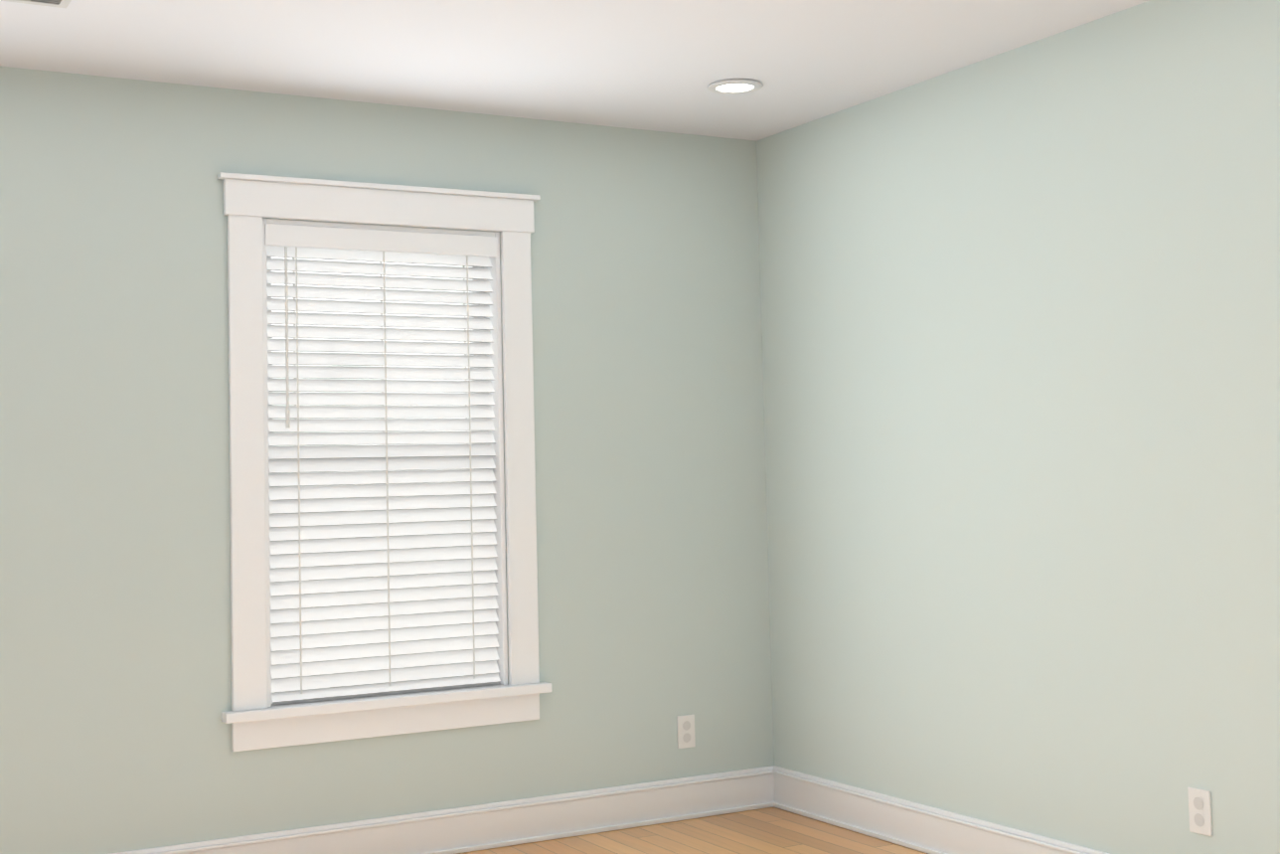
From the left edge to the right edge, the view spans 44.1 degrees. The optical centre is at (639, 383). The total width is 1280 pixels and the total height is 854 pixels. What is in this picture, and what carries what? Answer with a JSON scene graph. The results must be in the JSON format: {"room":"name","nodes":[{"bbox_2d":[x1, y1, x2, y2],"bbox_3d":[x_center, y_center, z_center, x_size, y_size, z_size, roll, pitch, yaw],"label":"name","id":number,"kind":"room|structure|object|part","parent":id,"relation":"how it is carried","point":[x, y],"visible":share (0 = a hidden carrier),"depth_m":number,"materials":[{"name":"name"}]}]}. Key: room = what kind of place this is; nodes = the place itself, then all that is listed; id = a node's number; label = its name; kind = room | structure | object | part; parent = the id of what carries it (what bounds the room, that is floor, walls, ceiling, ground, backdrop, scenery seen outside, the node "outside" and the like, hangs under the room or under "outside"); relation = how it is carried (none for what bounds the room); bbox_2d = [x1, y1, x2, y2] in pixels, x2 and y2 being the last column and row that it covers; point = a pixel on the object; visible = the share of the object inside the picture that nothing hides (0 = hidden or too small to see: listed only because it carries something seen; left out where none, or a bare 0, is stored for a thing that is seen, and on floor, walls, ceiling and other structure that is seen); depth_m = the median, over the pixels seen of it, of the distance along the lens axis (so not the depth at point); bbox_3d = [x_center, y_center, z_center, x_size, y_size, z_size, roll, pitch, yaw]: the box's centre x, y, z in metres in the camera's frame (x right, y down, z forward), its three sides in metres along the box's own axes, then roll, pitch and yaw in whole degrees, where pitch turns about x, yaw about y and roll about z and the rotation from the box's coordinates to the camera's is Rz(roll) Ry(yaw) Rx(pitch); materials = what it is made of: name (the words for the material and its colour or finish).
{"room":"empty room","nodes":[
{"label":"empty room","id":0,"kind":"room"},
{"bbox_2d":[0,66,774,853],"bbox_3d":[-1.699,0.300,4.699,5.170,2.440,0.150,1,-4,-29],"label":"wall","id":1,"kind":"structure","parent":0,"point":[115,639],"depth_m":4.96,"materials":[{"name":"paint"}]},
{"bbox_2d":[217,171,551,751],"bbox_3d":[-0.842,0.243,5.165,1.090,1.770,0.222,1,-4,-29],"label":"window","id":2,"kind":"structure","parent":1,"relation":"in","point":[349,692],"depth_m":5.11,"materials":[{"name":"white wood"}]},
{"bbox_3d":[-0.861,0.258,5.198,0.780,1.502,0.074,1,-4,-29],"label":"window sash","id":3,"kind":"part","parent":2,"relation":"part of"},
{"bbox_2d":[264,223,497,257],"bbox_3d":[-0.843,-0.462,5.178,0.794,0.068,0.067,1,-4,-29],"label":"blind headrail","id":4,"kind":"object","parent":2,"relation":"attached to","point":[358,239],"visible":0.9,"depth_m":5.14,"materials":[{"name":"white plastic"}]},
{"bbox_2d":[284,246,302,693],"bbox_3d":[-1.087,0.260,4.969,0.025,1.422,0.083,-2,-3,10],"label":"blind cord","id":5,"kind":"object","parent":4,"relation":"hanging from","point":[287,416],"depth_m":4.97,"materials":[{"name":"white fabric"}]},
{"bbox_2d":[379,251,391,685],"bbox_3d":[-0.827,0.264,5.138,0.006,1.422,0.032,1,-4,-29],"label":"blind cord","id":6,"kind":"object","parent":4,"relation":"hanging from","point":[383,251],"depth_m":5.12,"materials":[{"name":"white fabric"}]},
{"bbox_2d":[462,255,475,678],"bbox_3d":[-0.572,0.266,5.281,0.006,1.422,0.032,1,-4,-29],"label":"blind cord","id":7,"kind":"object","parent":4,"relation":"hanging from","point":[466,255],"depth_m":5.27,"materials":[{"name":"white fabric"}]},
{"bbox_2d":[110,765,775,853],"bbox_3d":[-1.628,1.441,4.554,4.870,0.142,0.028,1,-4,-29],"label":"baseboard","id":8,"kind":"structure","parent":1,"relation":"attached to","point":[463,829],"depth_m":5.24,"materials":[{"name":"white wood"}]},
{"bbox_2d":[676,714,695,748],"bbox_3d":[0.164,1.229,5.585,0.070,0.114,0.008,1,-4,-29],"label":"electrical outlet","id":9,"kind":"object","parent":1,"relation":"attached to","point":[686,731],"visible":1,"depth_m":5.58,"materials":[{"name":"white plastic"}]},
{"bbox_2d":[0,0,1149,141],"bbox_3d":[-0.320,-1.150,2.257,5.170,0.100,5.930,1,-4,-29],"label":"ceiling","id":10,"kind":"structure","parent":0,"point":[655,65],"depth_m":4.56,"materials":[{"name":"paint"}]},
{"bbox_2d":[0,0,71,7],"bbox_3d":[-1.571,-0.967,3.926,0.300,0.008,0.120,1,-4,-29],"label":"ceiling vent","id":11,"kind":"object","parent":10,"relation":"in","point":[59,3],"visible":1,"depth_m":4.00,"materials":[{"name":"white metal"}]},
{"bbox_2d":[707,78,762,94],"bbox_3d":[0.302,-0.944,5.043,0.176,0.011,0.176,1,-4,-29],"label":"recessed light","id":12,"kind":"object","parent":10,"relation":"in","point":[741,85],"visible":0.96,"depth_m":5.03,"materials":[{"name":"white plastic"}]},
{"bbox_2d":[458,806,927,853],"bbox_3d":[-0.259,1.385,2.108,5.170,0.100,5.930,1,-4,-29],"label":"floor","id":13,"kind":"structure","parent":0,"point":[771,830],"depth_m":5.22,"materials":[{"name":"brown wood"}]},
{"bbox_2d":[756,0,1279,853],"bbox_3d":[1.901,0.137,3.408,0.150,2.440,5.630,1,-4,-29],"label":"wall","id":14,"kind":"structure","parent":0,"point":[1021,334],"depth_m":4.57,"materials":[{"name":"paint"}]},
{"bbox_2d":[771,765,1109,853],"bbox_3d":[1.851,1.283,3.297,0.028,0.142,5.630,1,-4,-29],"label":"baseboard","id":15,"kind":"structure","parent":14,"relation":"attached to","point":[914,825],"depth_m":5.09,"materials":[{"name":"white wood"}]},
{"bbox_2d":[1187,787,1212,835],"bbox_3d":[1.437,1.098,4.060,0.008,0.114,0.070,1,-4,-29],"label":"electrical outlet","id":16,"kind":"object","parent":14,"relation":"attached to","point":[1200,808],"visible":1,"depth_m":4.05,"materials":[{"name":"white plastic"}]},
{"label":"outside","id":17,"kind":"structure","parent":0,"visible":0},
{"bbox_2d":[271,256,477,498],"bbox_3d":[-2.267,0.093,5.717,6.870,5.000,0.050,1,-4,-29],"label":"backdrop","id":18,"kind":"structure","parent":17,"point":[367,326],"depth_m":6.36,"materials":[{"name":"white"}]}
]}

